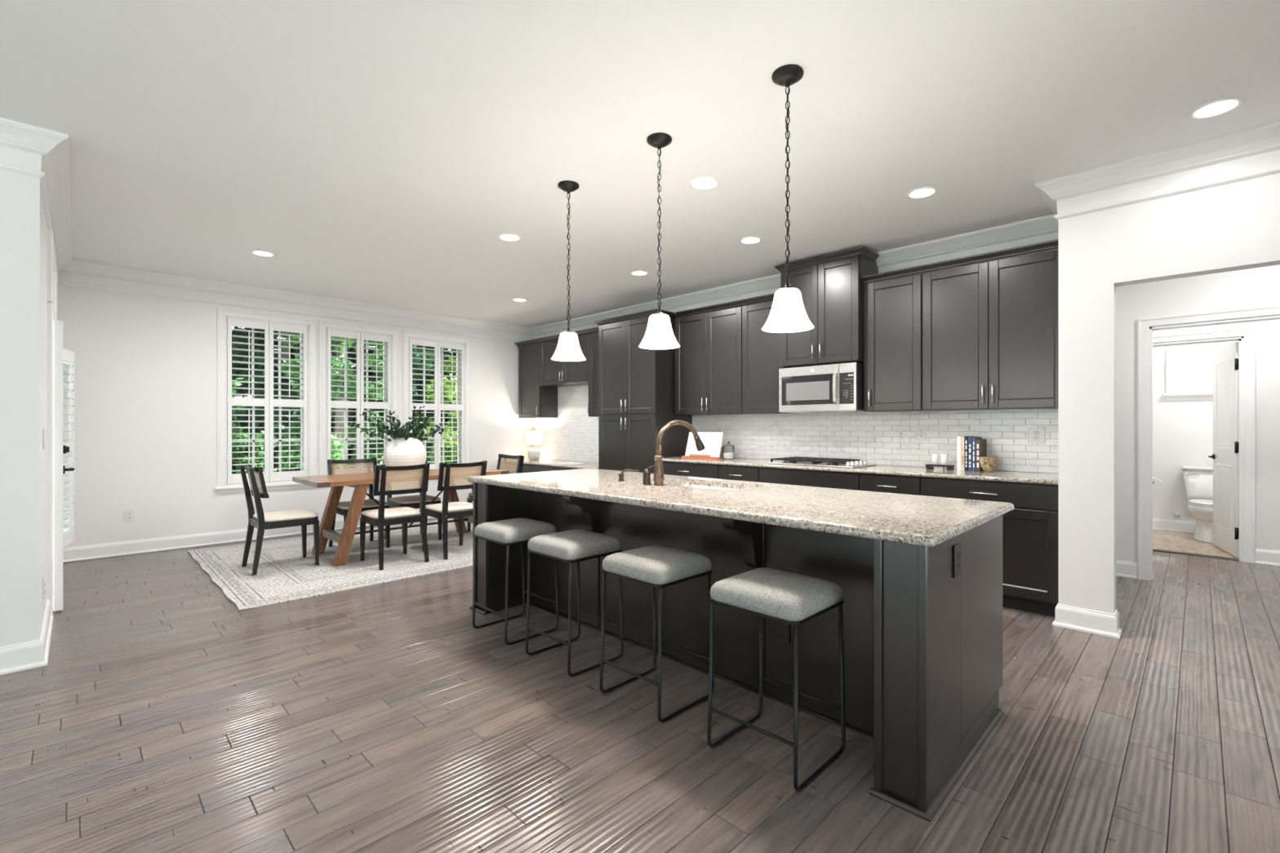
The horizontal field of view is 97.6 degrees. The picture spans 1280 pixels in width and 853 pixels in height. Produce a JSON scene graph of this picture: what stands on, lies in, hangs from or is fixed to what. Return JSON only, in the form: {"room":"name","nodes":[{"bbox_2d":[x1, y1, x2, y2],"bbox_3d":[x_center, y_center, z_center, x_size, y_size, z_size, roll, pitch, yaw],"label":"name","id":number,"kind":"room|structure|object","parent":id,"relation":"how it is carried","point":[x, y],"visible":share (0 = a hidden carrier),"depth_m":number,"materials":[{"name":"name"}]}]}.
{"room":"open-plan kitchen","nodes":[
{"label":"open-plan kitchen","id":0,"kind":"room"},
{"bbox_2d":[0,168,40,647],"bbox_3d":[-4.793,-0.140,1.431,0.150,2.800,4.460,0,0,45],"label":"wall","id":1,"kind":"structure","parent":0,"point":[20,193],"depth_m":2.91,"materials":[{"name":"white paint"}]},
{"bbox_2d":[0,598,53,675],"bbox_3d":[-5.080,1.192,1.736,1.043,0.135,4.488,0,0,45],"label":"baseboard","id":2,"kind":"structure","parent":1,"relation":"attached to","point":[34,654],"depth_m":2.92,"materials":[{"name":"white wood"}]},
{"bbox_2d":[40,186,47,631],"bbox_3d":[-4.381,-0.140,4.062,2.980,2.800,0.150,0,0,45],"label":"wall","id":3,"kind":"structure","parent":0,"point":[43,221],"depth_m":3.30,"materials":[{"name":"white paint"}]},
{"bbox_2d":[47,302,56,615],"bbox_3d":[-4.262,0.223,4.067,1.090,2.075,0.027,0,0,45],"label":"door frame","id":4,"kind":"structure","parent":3,"relation":"attached to","point":[51,313],"depth_m":3.68,"materials":[{"name":"white wood"}]},
{"bbox_2d":[47,229,57,319],"bbox_3d":[-4.290,-1.060,4.039,1.090,0.470,0.106,0,0,45],"label":"window","id":5,"kind":"structure","parent":3,"relation":"in","point":[51,256],"depth_m":3.69,"materials":[{"name":"white"}]},
{"bbox_2d":[53,320,74,611],"bbox_3d":[-4.250,0.266,4.097,0.880,1.965,0.110,0,0,40],"label":"door","id":6,"kind":"structure","parent":3,"relation":"in","point":[59,449],"depth_m":3.79,"materials":[{"name":"white wood"}]},
{"bbox_2d":[62,347,75,546],"bbox_3d":[-5.024,0.175,4.790,0.910,1.820,0.283,0,0,45],"label":"window","id":7,"kind":"structure","parent":6,"relation":"in","point":[68,355],"depth_m":4.79,"materials":[{"name":"white"}]},
{"bbox_2d":[57,284,533,547],"bbox_3d":[-3.604,-0.140,7.058,0.150,2.800,5.490,0,0,45],"label":"wall","id":8,"kind":"structure","parent":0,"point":[145,370],"depth_m":5.70,"materials":[{"name":"white paint"}]},
{"bbox_2d":[124,509,134,521],"bbox_3d":[-5.025,0.874,5.518,0.009,0.116,0.072,0,0,45],"label":"outlet","id":9,"kind":"object","parent":8,"relation":"attached to","point":[129,514],"visible":1,"depth_m":5.51,"materials":[{"name":"white plastic"}]},
{"bbox_2d":[62,515,435,563],"bbox_3d":[-3.394,1.192,6.438,1.027,0.135,4.612,0,0,45],"label":"baseboard","id":10,"kind":"structure","parent":8,"relation":"attached to","point":[76,553],"depth_m":5.73,"materials":[{"name":"white wood"}]},
{"bbox_2d":[214,307,316,494],"bbox_3d":[-4.236,-0.271,6.388,0.210,1.998,1.000,0,0,45],"label":"window","id":11,"kind":"structure","parent":8,"relation":"attached to","point":[226,318],"depth_m":6.34,"materials":[{"name":"white wood"}]},
{"bbox_2d":[319,320,399,475],"bbox_3d":[-3.548,-0.271,7.079,0.210,1.998,0.980,0,0,45],"label":"window","id":12,"kind":"structure","parent":8,"relation":"attached to","point":[389,338],"depth_m":7.03,"materials":[{"name":"white wood"}]},
{"bbox_2d":[402,330,471,469],"bbox_3d":[-2.833,-0.271,7.796,0.210,1.998,1.015,0,0,45],"label":"window","id":13,"kind":"structure","parent":8,"relation":"attached to","point":[462,345],"depth_m":7.79,"materials":[{"name":"white wood"}]},
{"bbox_2d":[0,0,1279,327],"bbox_3d":[-0.098,-1.640,3.415,10.260,0.200,14.200,0,0,45],"label":"ceiling","id":14,"kind":"structure","parent":0,"point":[382,151],"depth_m":2.87,"materials":[{"name":"white paint"}]},
{"bbox_2d":[249,249,275,257],"bbox_3d":[-3.353,-1.536,4.987,0.196,0.007,0.196,0,0,45],"label":"recessed light","id":15,"kind":"object","parent":14,"relation":"in","point":[257,252],"visible":1,"depth_m":4.98,"materials":[{"name":"white"}]},
{"bbox_2d":[497,233,521,241],"bbox_3d":[-1.064,-1.536,4.567,0.196,0.007,0.196,0,0,45],"label":"recessed light","id":16,"kind":"object","parent":14,"relation":"in","point":[504,237],"visible":1,"depth_m":4.56,"materials":[{"name":"white"}]},
{"bbox_2d":[551,180,586,361],"bbox_3d":[-0.455,-0.984,3.574,0.220,1.112,0.220,0,0,45],"label":"pendant light","id":17,"kind":"object","parent":14,"relation":"hanging from","point":[568,349],"visible":1,"depth_m":3.53,"materials":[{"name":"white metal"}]},
{"bbox_2d":[639,132,679,349],"bbox_3d":[0.104,-0.984,3.003,0.220,1.112,0.220,0,0,45],"label":"pendant light","id":18,"kind":"object","parent":14,"relation":"hanging from","point":[659,335],"visible":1,"depth_m":2.96,"materials":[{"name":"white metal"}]},
{"bbox_2d":[688,176,719,190],"bbox_3d":[0.410,-1.536,3.551,0.196,0.007,0.196,0,0,45],"label":"recessed light","id":19,"kind":"object","parent":14,"relation":"in","point":[704,183],"visible":1,"depth_m":3.54,"materials":[{"name":"white"}]},
{"bbox_2d":[738,235,762,244],"bbox_3d":[0.915,-1.536,4.635,0.196,0.007,0.196,0,0,45],"label":"recessed light","id":20,"kind":"object","parent":14,"relation":"in","point":[751,240],"visible":1,"depth_m":4.63,"materials":[{"name":"white"}]},
{"bbox_2d":[761,64,813,333],"bbox_3d":[0.645,-0.984,2.449,0.220,1.112,0.220,0,0,45],"label":"pendant light","id":21,"kind":"object","parent":14,"relation":"hanging from","point":[788,313],"visible":1,"depth_m":2.42,"materials":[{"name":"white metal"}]},
{"bbox_2d":[905,186,938,199],"bbox_3d":[1.857,-1.536,3.694,0.196,0.007,0.196,0,0,45],"label":"recessed light","id":22,"kind":"object","parent":14,"relation":"in","point":[921,193],"visible":1,"depth_m":3.69,"materials":[{"name":"white plastic"}]},
{"bbox_2d":[1186,96,1245,119],"bbox_3d":[2.786,-1.536,2.714,0.196,0.007,0.196,0,0,45],"label":"recessed light","id":23,"kind":"object","parent":14,"relation":"in","point":[1220,107],"visible":1,"depth_m":2.71,"materials":[{"name":"white"}]},
{"bbox_2d":[0,518,1279,852],"bbox_3d":[-0.361,1.335,3.128,10.293,0.151,14.878,0,0,45],"label":"floor","id":24,"kind":"structure","parent":0,"point":[163,715],"depth_m":2.27,"materials":[{"name":"grey"}]},
{"bbox_2d":[187,518,472,610],"bbox_3d":[-2.431,1.252,5.947,2.560,0.013,3.447,0,0,45],"label":"area rug","id":25,"kind":"object","parent":24,"relation":"on","point":[283,575],"visible":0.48,"depth_m":5.05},
{"bbox_2d":[239,464,319,575],"bbox_3d":[-3.226,0.796,5.022,0.482,0.909,0.531,0,0,45],"label":"dining chair","id":26,"kind":"object","parent":25,"relation":"on","point":[262,521],"visible":1,"depth_m":4.92,"materials":[{"name":"black wood"}]},
{"bbox_2d":[327,457,390,547],"bbox_3d":[-2.909,0.796,5.807,0.531,0.909,0.482,0,0,45],"label":"dining chair","id":27,"kind":"object","parent":25,"relation":"on","point":[368,504],"visible":0.44,"depth_m":5.84,"materials":[{"name":"black wood"}]},
{"bbox_2d":[360,462,430,569],"bbox_3d":[-2.272,0.796,5.187,0.531,0.909,0.482,0,0,45],"label":"dining chair","id":28,"kind":"object","parent":25,"relation":"on","point":[382,517],"visible":1,"depth_m":5.06,"materials":[{"name":"black wood"}]},
{"bbox_2d":[292,466,508,566],"bbox_3d":[-2.416,0.870,5.838,0.806,0.759,1.911,0,0,45],"label":"dining table","id":29,"kind":"object","parent":25,"relation":"on","point":[360,482],"visible":0.66,"depth_m":5.40,"materials":[{"name":"brown wood"}]},
{"bbox_2d":[382,437,426,474],"bbox_3d":[-2.436,0.301,5.815,0.419,0.378,0.419,0,0,45],"label":"vase","id":30,"kind":"object","parent":29,"relation":"on","point":[401,451],"visible":0.68,"depth_m":5.66,"materials":[{"name":"white ceramic"}]},
{"bbox_2d":[351,405,450,441],"bbox_3d":[-2.444,-0.013,5.785,0.953,0.418,0.684,0,0,-30],"label":"leafy branches","id":31,"kind":"object","parent":30,"relation":"in","point":[395,433],"visible":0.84,"depth_m":5.75,"materials":[{"name":"green plant"}]},
{"bbox_2d":[382,457,441,540],"bbox_3d":[-2.514,0.796,6.204,0.531,0.909,0.482,0,0,45],"label":"dining chair","id":32,"kind":"object","parent":25,"relation":"on","point":[411,501],"visible":0.34,"depth_m":6.07,"materials":[{"name":"black wood"}]},
{"bbox_2d":[422,460,487,559],"bbox_3d":[-1.845,0.796,5.573,0.531,0.909,0.482,0,0,45],"label":"dining chair","id":33,"kind":"object","parent":25,"relation":"on","point":[444,510],"visible":0.66,"depth_m":5.38,"materials":[{"name":"black wood"}]},
{"bbox_2d":[466,453,524,532],"bbox_3d":[-1.716,0.796,6.679,0.482,0.909,0.531,0,0,45],"label":"dining chair","id":34,"kind":"object","parent":25,"relation":"on","point":[521,458],"visible":0.32,"depth_m":6.79,"materials":[{"name":"black wood"}]},
{"bbox_2d":[472,518,559,644],"bbox_3d":[-0.771,0.925,3.476,0.394,0.669,0.380,0,0,45],"label":"bar stool","id":35,"kind":"object","parent":24,"relation":"on","point":[508,532],"visible":0.93,"depth_m":3.39,"materials":[{"name":"grey fabric"}]},
{"bbox_2d":[474,518,556,542],"bbox_3d":[-0.771,0.632,3.476,0.394,0.083,0.380,0,0,45],"label":"cushion","id":36,"kind":"object","parent":35,"relation":"on","point":[515,530],"depth_m":3.36,"materials":[{"name":"fabric"}]},
{"bbox_2d":[530,464,572,472],"bbox_3d":[-0.998,0.897,7.726,0.920,0.725,0.658,0,0,45],"label":"base cabinet","id":37,"kind":"object","parent":24,"relation":"on","point":[533,468],"visible":0.04,"depth_m":7.61,"materials":[{"name":"black"}]},
{"bbox_2d":[525,529,623,676],"bbox_3d":[-0.358,0.925,3.065,0.394,0.669,0.380,0,0,45],"label":"bar stool","id":38,"kind":"object","parent":24,"relation":"on","point":[571,546],"visible":1,"depth_m":2.98,"materials":[{"name":"grey fabric"}]},
{"bbox_2d":[527,529,621,559],"bbox_3d":[-0.358,0.632,3.065,0.394,0.083,0.380,0,0,45],"label":"cushion","id":39,"kind":"object","parent":38,"relation":"on","point":[572,544],"depth_m":2.95,"materials":[{"name":"fabric"}]},
{"bbox_2d":[594,308,692,473],"bbox_3d":[0.043,-0.009,6.674,1.034,2.537,0.678,0,0,45],"label":"pantry cabinet","id":40,"kind":"object","parent":24,"relation":"on","point":[637,384],"visible":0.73,"depth_m":6.40,"materials":[{"name":"black wood"}]},
{"bbox_2d":[600,545,714,722],"bbox_3d":[0.079,0.925,2.629,0.394,0.669,0.380,0,0,45],"label":"bar stool","id":41,"kind":"object","parent":24,"relation":"on","point":[659,566],"visible":0.91,"depth_m":2.54,"materials":[{"name":"grey fabric"}]},
{"bbox_2d":[602,545,711,584],"bbox_3d":[0.079,0.632,2.629,0.394,0.083,0.380,0,0,45],"label":"cushion","id":42,"kind":"object","parent":41,"relation":"on","point":[651,564],"depth_m":2.52,"materials":[{"name":"fabric"}]},
{"bbox_2d":[662,461,719,479],"bbox_3d":[0.680,0.819,6.053,0.838,0.883,0.658,0,0,45],"label":"base cabinet","id":43,"kind":"object","parent":24,"relation":"on","point":[678,468],"visible":0.15,"depth_m":5.79,"materials":[{"name":"black wood"}]},
{"bbox_2d":[469,482,1004,822],"bbox_3d":[0.236,0.822,3.199,2.970,0.876,1.034,0,0,45],"label":"kitchen island","id":44,"kind":"object","parent":24,"relation":"on","point":[922,625],"visible":0.56,"depth_m":2.40,"materials":[{"name":"paint"}]},
{"bbox_2d":[467,468,1013,546],"bbox_3d":[0.251,0.364,3.208,2.997,0.037,1.110,0,0,45],"label":"island countertop","id":45,"kind":"structure","parent":44,"relation":"on","point":[926,521],"depth_m":2.53,"materials":[{"name":"stone"}]},
{"bbox_2d":[642,419,704,485],"bbox_3d":[0.211,0.153,3.348,0.389,0.385,0.120,0,0,-11],"label":"faucet","id":46,"kind":"object","parent":45,"relation":"on","point":[659,477],"visible":1,"depth_m":3.31,"materials":[{"name":"brown metal"}]},
{"bbox_2d":[775,620,790,643],"bbox_3d":[0.652,0.924,2.563,0.072,0.116,0.007,0,0,45],"label":"island outlet","id":47,"kind":"object","parent":44,"relation":"attached to","point":[782,629],"depth_m":2.56,"materials":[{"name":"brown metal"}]},
{"bbox_2d":[953,542,961,578],"bbox_3d":[1.148,0.485,2.028,0.007,0.116,0.072,0,0,45],"label":"island outlet","id":48,"kind":"object","parent":44,"relation":"attached to","point":[957,546],"depth_m":2.02,"materials":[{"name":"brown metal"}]},
{"bbox_2d":[718,464,759,482],"bbox_3d":[1.142,0.819,5.593,0.467,0.883,0.658,0,0,45],"label":"base cabinet","id":49,"kind":"object","parent":24,"relation":"on","point":[748,473],"visible":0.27,"depth_m":5.37,"materials":[{"name":"black wood"}]},
{"bbox_2d":[706,567,845,791],"bbox_3d":[0.530,0.925,2.179,0.394,0.669,0.380,0,0,45],"label":"bar stool","id":50,"kind":"object","parent":24,"relation":"on","point":[791,598],"visible":1,"depth_m":2.10,"materials":[{"name":"grey fabric"}]},
{"bbox_2d":[710,567,843,621],"bbox_3d":[0.530,0.632,2.179,0.394,0.083,0.380,0,0,45],"label":"cushion","id":51,"kind":"object","parent":50,"relation":"on","point":[774,594],"depth_m":2.07,"materials":[{"name":"fabric"}]},
{"bbox_2d":[759,466,859,490],"bbox_3d":[1.644,0.819,5.093,0.950,0.883,0.658,0,0,45],"label":"base cabinet","id":52,"kind":"object","parent":24,"relation":"on","point":[828,479],"visible":0.06,"depth_m":4.84,"materials":[{"name":"black wood"}]},
{"bbox_2d":[859,473,921,495],"bbox_3d":[2.147,0.819,4.591,0.470,0.883,0.658,0,0,45],"label":"base cabinet","id":53,"kind":"object","parent":24,"relation":"on","point":[908,485],"visible":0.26,"depth_m":4.37,"materials":[{"name":"black wood"}]},
{"bbox_2d":[920,476,1058,617],"bbox_3d":[2.615,0.819,4.125,0.851,0.883,0.658,0,0,45],"label":"base cabinet","id":54,"kind":"object","parent":24,"relation":"on","point":[1030,531],"visible":0.33,"depth_m":3.76,"materials":[{"name":"black wood"}]},
{"bbox_2d":[654,457,1058,484],"bbox_3d":[1.650,0.361,5.086,3.578,0.030,0.640,0,0,45],"label":"countertop","id":55,"kind":"structure","parent":54,"relation":"on","point":[998,476],"depth_m":4.40,"materials":[{"name":"stone"}]},
{"bbox_2d":[681,453,722,459],"bbox_3d":[0.682,0.213,6.072,0.450,0.265,0.156,0,0,39],"label":"cookbook stand","id":56,"kind":"object","parent":55,"relation":"on","point":[691,455],"visible":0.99,"depth_m":6.00,"materials":[{"name":"wood"}]},
{"bbox_2d":[684,431,724,457],"bbox_3d":[0.691,0.194,6.082,0.444,0.270,0.112,0,0,39],"label":"cookbook","id":57,"kind":"object","parent":56,"relation":"on","point":[712,441],"visible":0.83,"depth_m":6.04,"materials":[{"name":"grey paper"}]},
{"bbox_2d":[768,456,876,468],"bbox_3d":[1.649,0.321,5.105,0.810,0.050,0.480,0,0,45],"label":"cooktop","id":58,"kind":"object","parent":55,"relation":"in","point":[808,461],"visible":1,"depth_m":4.99,"materials":[{"name":"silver metal"}]},
{"bbox_2d":[956,435,964,471],"bbox_3d":[2.565,0.210,4.458,0.028,0.270,0.184,0,0,45],"label":"book","id":59,"kind":"object","parent":55,"relation":"on","point":[958,437],"visible":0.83,"depth_m":4.39,"materials":[{"name":"white paper"}]},
{"bbox_2d":[961,435,968,471],"bbox_3d":[2.584,0.211,4.439,0.020,0.268,0.185,0,0,45],"label":"book","id":60,"kind":"object","parent":55,"relation":"on","point":[962,437],"visible":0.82,"depth_m":4.37,"materials":[{"name":"beige paper"}]},
{"bbox_2d":[964,435,974,471],"bbox_3d":[2.600,0.211,4.422,0.020,0.268,0.185,0,0,45],"label":"book","id":61,"kind":"object","parent":55,"relation":"on","point":[966,437],"visible":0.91,"depth_m":4.36,"materials":[{"name":"grey paper"}]},
{"bbox_2d":[968,436,976,471],"bbox_3d":[2.618,0.212,4.404,0.026,0.266,0.185,0,0,45],"label":"book","id":62,"kind":"object","parent":55,"relation":"on","point":[970,438],"visible":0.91,"depth_m":4.34,"materials":[{"name":"blue paper"}]},
{"bbox_2d":[972,436,982,471],"bbox_3d":[2.637,0.214,4.386,0.020,0.262,0.185,0,0,45],"label":"book","id":63,"kind":"object","parent":55,"relation":"on","point":[976,437],"visible":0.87,"depth_m":4.32,"materials":[{"name":"blue paper"}]},
{"bbox_2d":[975,439,986,471],"bbox_3d":[2.657,0.222,4.366,0.030,0.247,0.185,0,0,45],"label":"book","id":64,"kind":"object","parent":55,"relation":"on","point":[980,444],"visible":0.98,"depth_m":4.31,"materials":[{"name":"brown paper"}]},
{"bbox_2d":[979,459,997,471],"bbox_3d":[2.655,0.299,4.272,0.118,0.092,0.118,0,0,45],"label":"bowl","id":65,"kind":"object","parent":55,"relation":"on","point":[986,465],"visible":0.94,"depth_m":4.23,"materials":[{"name":"ceramic"}]},
{"bbox_2d":[1152,548,1239,560],"bbox_3d":[5.406,1.256,5.540,0.758,0.008,0.070,0,0,45],"label":"threshold","id":66,"kind":"object","parent":24,"relation":"on","point":[1153,549],"visible":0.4,"depth_m":5.48,"materials":[{"name":"brown metal"}]},
{"bbox_2d":[1181,465,1213,543],"bbox_3d":[6.371,0.861,6.251,0.490,0.796,0.760,0,0,45],"label":"toilet","id":67,"kind":"object","parent":24,"relation":"on","point":[1198,480],"visible":0.56,"depth_m":6.36,"materials":[{"name":"white ceramic"}]},
{"bbox_3d":[-0.478,0.897,7.208,0.547,0.725,0.658,0,0,45],"label":"cabinet","id":68,"kind":"object","parent":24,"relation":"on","visible":0},
{"bbox_2d":[497,458,598,469],"bbox_3d":[-1.100,0.517,7.826,2.303,0.030,0.640,0,0,45],"label":"countertop","id":69,"kind":"structure","parent":68,"relation":"on","point":[544,462],"depth_m":7.64,"materials":[{"name":"stone"}]},
{"bbox_2d":[525,431,542,460],"bbox_3d":[-1.599,0.274,8.454,0.244,0.455,0.244,0,0,45],"label":"table lamp","id":70,"kind":"object","parent":69,"relation":"on","point":[533,437],"visible":1,"depth_m":8.37,"materials":[{"name":"grey ceramic"}]},
{"bbox_2d":[1058,173,1279,613],"bbox_3d":[3.857,-0.140,2.439,3.280,2.800,0.120,0,0,45],"label":"wall","id":71,"kind":"structure","parent":0,"point":[1234,226],"depth_m":3.39,"materials":[{"name":"white paint"}]},
{"bbox_2d":[0,117,1279,342],"bbox_3d":[-1.580,-1.426,1.928,9.964,0.228,9.704,0,0,45],"label":"trim","id":72,"kind":"structure","parent":71,"relation":"attached to","point":[43,153],"depth_m":4.29,"materials":[{"name":"white"}]},
{"bbox_2d":[1052,602,1121,639],"bbox_3d":[2.781,1.192,3.492,0.326,0.135,0.148,0,0,45],"label":"baseboard","id":73,"kind":"structure","parent":71,"relation":"attached to","point":[1099,623],"depth_m":3.44,"materials":[{"name":"white wood"}]},
{"bbox_2d":[1152,341,1238,521],"bbox_3d":[6.926,-0.140,6.348,1.950,2.800,0.130,0,0,45],"label":"wall","id":74,"kind":"structure","parent":0,"point":[1183,430],"depth_m":6.75,"materials":[{"name":"white paint"}]},
{"bbox_2d":[1152,518,1196,533],"bbox_3d":[6.343,1.192,5.765,1.752,0.135,1.522,0,0,45],"label":"baseboard","id":75,"kind":"structure","parent":74,"relation":"attached to","point":[1187,526],"depth_m":6.74,"materials":[{"name":"white wood"}]},
{"bbox_2d":[1163,344,1228,401],"bbox_3d":[6.697,-0.620,6.497,0.925,0.630,0.129,0,0,45],"label":"window","id":76,"kind":"structure","parent":74,"relation":"in","point":[1174,392],"depth_m":6.65,"materials":[{"name":"white"}]},
{"bbox_2d":[1115,264,1279,562],"bbox_3d":[5.117,-0.140,3.739,3.030,2.800,0.120,0,0,45],"label":"wall","id":77,"kind":"structure","parent":0,"point":[1255,286],"depth_m":4.65,"materials":[{"name":"white paint"}]},
{"bbox_2d":[1115,560,1137,578],"bbox_3d":[4.052,1.192,4.697,0.170,0.135,0.030,0,0,45],"label":"baseboard","id":78,"kind":"structure","parent":77,"relation":"attached to","point":[1126,569],"depth_m":4.68,"materials":[{"name":"white wood"}]},
{"bbox_2d":[1137,304,1279,580],"bbox_3d":[4.647,0.185,4.192,1.385,2.150,0.151,0,0,45],"label":"door frame","id":79,"kind":"structure","parent":77,"relation":"attached to","point":[1144,325],"depth_m":4.59,"materials":[{"name":"white"}]},
{"bbox_2d":[1152,319,1279,551],"bbox_3d":[6.101,-0.140,4.847,3.500,2.800,0.120,0,0,45],"label":"wall","id":80,"kind":"structure","parent":0,"point":[1267,332],"depth_m":5.13,"materials":[{"name":"white paint"}]},
{"bbox_2d":[1152,327,1255,563],"bbox_3d":[5.399,0.172,5.532,0.908,2.175,0.151,0,0,45],"label":"door frame","id":81,"kind":"structure","parent":80,"relation":"attached to","point":[1249,334],"depth_m":5.22,"materials":[{"name":"white wood"}]},
{"bbox_2d":[1208,342,1238,557],"bbox_3d":[5.891,0.221,5.630,0.139,2.055,0.763,0,0,33],"label":"door","id":82,"kind":"structure","parent":80,"relation":"in","point":[1224,455],"depth_m":5.58,"materials":[{"name":"white wood"}]},
{"bbox_2d":[1255,548,1279,566],"bbox_3d":[6.429,1.192,4.417,2.127,0.135,0.030,0,0,45],"label":"baseboard","id":83,"kind":"structure","parent":80,"relation":"attached to","point":[1266,557],"depth_m":5.11,"materials":[{"name":"white wood"}]},
{"bbox_3d":[0.805,-0.140,6.468,6.930,2.800,0.100,0,0,45],"label":"wall","id":84,"kind":"structure","parent":0,"visible":0},
{"bbox_2d":[533,384,1058,473],"bbox_3d":[0.734,-0.065,6.467,6.830,1.150,0.023,0,0,45],"label":"backsplash","id":85,"kind":"structure","parent":84,"relation":"attached to","point":[879,438],"depth_m":5.17,"materials":[{"name":"grey tile"}]},
{"bbox_2d":[514,338,558,417],"bbox_3d":[-1.584,-0.706,8.510,0.638,1.152,0.373,0,0,45],"label":"upper cabinet","id":86,"kind":"object","parent":85,"relation":"attached to","point":[535,401],"visible":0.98,"depth_m":8.35,"materials":[{"name":"black wood"}]},
{"bbox_2d":[537,328,589,386],"bbox_3d":[-0.968,-0.936,7.897,1.100,0.692,0.373,0,0,45],"label":"upper cabinet","id":87,"kind":"object","parent":85,"relation":"attached to","point":[553,373],"visible":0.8,"depth_m":7.86,"materials":[{"name":"black wood"}]},
{"bbox_2d":[586,327,599,417],"bbox_3d":[-0.381,-0.706,7.312,0.558,1.152,0.373,0,0,45],"label":"upper cabinet","id":88,"kind":"object","parent":85,"relation":"attached to","point":[593,405],"visible":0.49,"depth_m":7.33,"materials":[{"name":"black wood"}]},
{"bbox_2d":[675,300,755,415],"bbox_3d":[0.810,-0.706,6.125,0.918,1.152,0.373,0,0,45],"label":"upper cabinet","id":89,"kind":"object","parent":85,"relation":"attached to","point":[708,356],"visible":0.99,"depth_m":5.98,"materials":[{"name":"black wood"}]},
{"bbox_2d":[739,293,801,413],"bbox_3d":[1.313,-0.706,5.631,0.490,1.152,0.363,0,0,45],"label":"upper cabinet","id":90,"kind":"object","parent":85,"relation":"attached to","point":[761,349],"visible":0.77,"depth_m":5.55,"materials":[{"name":"black wood"}]},
{"bbox_2d":[861,265,934,412],"bbox_3d":[2.187,-0.706,4.753,0.473,1.152,0.373,0,0,45],"label":"upper cabinet","id":91,"kind":"object","parent":85,"relation":"attached to","point":[893,300],"visible":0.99,"depth_m":4.64,"materials":[{"name":"black wood"}]},
{"bbox_2d":[916,426,925,439],"bbox_3d":[2.400,0.058,4.783,0.072,0.116,0.009,0,0,45],"label":"outlet","id":92,"kind":"object","parent":85,"relation":"attached to","point":[921,431],"visible":1,"depth_m":4.78,"materials":[{"name":"white plastic"}]},
{"bbox_2d":[920,239,1058,411],"bbox_3d":[2.684,-0.706,4.257,0.933,1.152,0.373,0,0,45],"label":"upper cabinet","id":93,"kind":"object","parent":85,"relation":"attached to","point":[990,320],"visible":0.91,"depth_m":4.13,"materials":[{"name":"black wood"}]},
{"bbox_2d":[1028,427,1044,443],"bbox_3d":[2.977,0.068,4.208,0.105,0.116,0.009,0,0,45],"label":"outlet","id":94,"kind":"object","parent":85,"relation":"attached to","point":[1036,435],"visible":1,"depth_m":4.21,"materials":[{"name":"white plastic"}]},
{"bbox_2d":[774,246,879,368],"bbox_3d":[1.724,-1.037,5.161,0.849,0.954,0.448,0,0,45],"label":"upper cabinet","id":95,"kind":"object","parent":84,"relation":"attached to","point":[830,286],"visible":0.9,"depth_m":4.95,"materials":[{"name":"black wood"}]},
{"bbox_2d":[778,362,872,413],"bbox_3d":[1.705,-0.336,5.140,0.740,0.420,0.481,0,0,45],"label":"microwave","id":96,"kind":"object","parent":95,"relation":"attached to","point":[831,388],"visible":1,"depth_m":4.96,"materials":[{"name":"silver metal"}]},
{"label":"outside","id":97,"kind":"structure","parent":0,"visible":0},
{"bbox_3d":[-16.862,1.735,16.803,32.390,0.250,60.000,0,0,45],"label":"lawn","id":98,"kind":"structure","parent":97,"visible":0},
{"bbox_2d":[231,371,244,471],"bbox_3d":[-6.964,-0.887,8.412,2.131,5.356,1.834,0,0,45],"label":"tree","id":99,"kind":"object","parent":98,"relation":"on","point":[234,384],"visible":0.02,"depth_m":8.67,"materials":[{"name":"green plant"}]},
{"bbox_2d":[231,429,277,474],"bbox_3d":[-7.412,0.880,10.658,0.885,1.668,0.959,0,0,45],"label":"shrub","id":100,"kind":"object","parent":98,"relation":"on","point":[242,436],"visible":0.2,"depth_m":10.49,"materials":[{"name":"green plant"}]},
{"bbox_2d":[231,326,355,474],"bbox_3d":[-8.205,-2.020,12.768,3.281,8.400,3.100,0,0,30],"label":"tree","id":101,"kind":"object","parent":98,"relation":"on","point":[233,332],"visible":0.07,"depth_m":12.04,"materials":[{"name":"green plant"}]},
{"bbox_2d":[273,341,383,471],"bbox_3d":[-9.392,-3.787,16.901,4.429,12.583,4.596,0,0,45],"label":"tree","id":102,"kind":"object","parent":98,"relation":"on","point":[351,349],"visible":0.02,"depth_m":16.80,"materials":[{"name":"green plant"}]},
{"bbox_2d":[275,330,384,471],"bbox_3d":[-5.418,-1.112,10.071,2.023,5.668,2.037,0,0,45],"label":"tree","id":103,"kind":"object","parent":98,"relation":"on","point":[291,338],"visible":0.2,"depth_m":9.80,"materials":[{"name":"green plant"}]},
{"bbox_2d":[352,433,384,466],"bbox_3d":[-5.747,0.944,12.271,0.951,1.588,0.949,0,0,45],"label":"shrub","id":104,"kind":"object","parent":98,"relation":"on","point":[371,446],"visible":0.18,"depth_m":12.02,"materials":[{"name":"green plant"}]},
{"bbox_2d":[351,345,457,464],"bbox_3d":[-6.018,-2.250,15.044,3.432,7.874,3.286,0,0,45],"label":"tree","id":105,"kind":"object","parent":98,"relation":"on","point":[415,350],"visible":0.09,"depth_m":14.62,"materials":[{"name":"green plant"}]},
{"bbox_2d":[412,354,457,464],"bbox_3d":[-3.634,-0.866,11.721,2.109,4.980,2.186,0,0,45],"label":"tree","id":106,"kind":"object","parent":98,"relation":"on","point":[432,388],"visible":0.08,"depth_m":11.57,"materials":[{"name":"green plant"}]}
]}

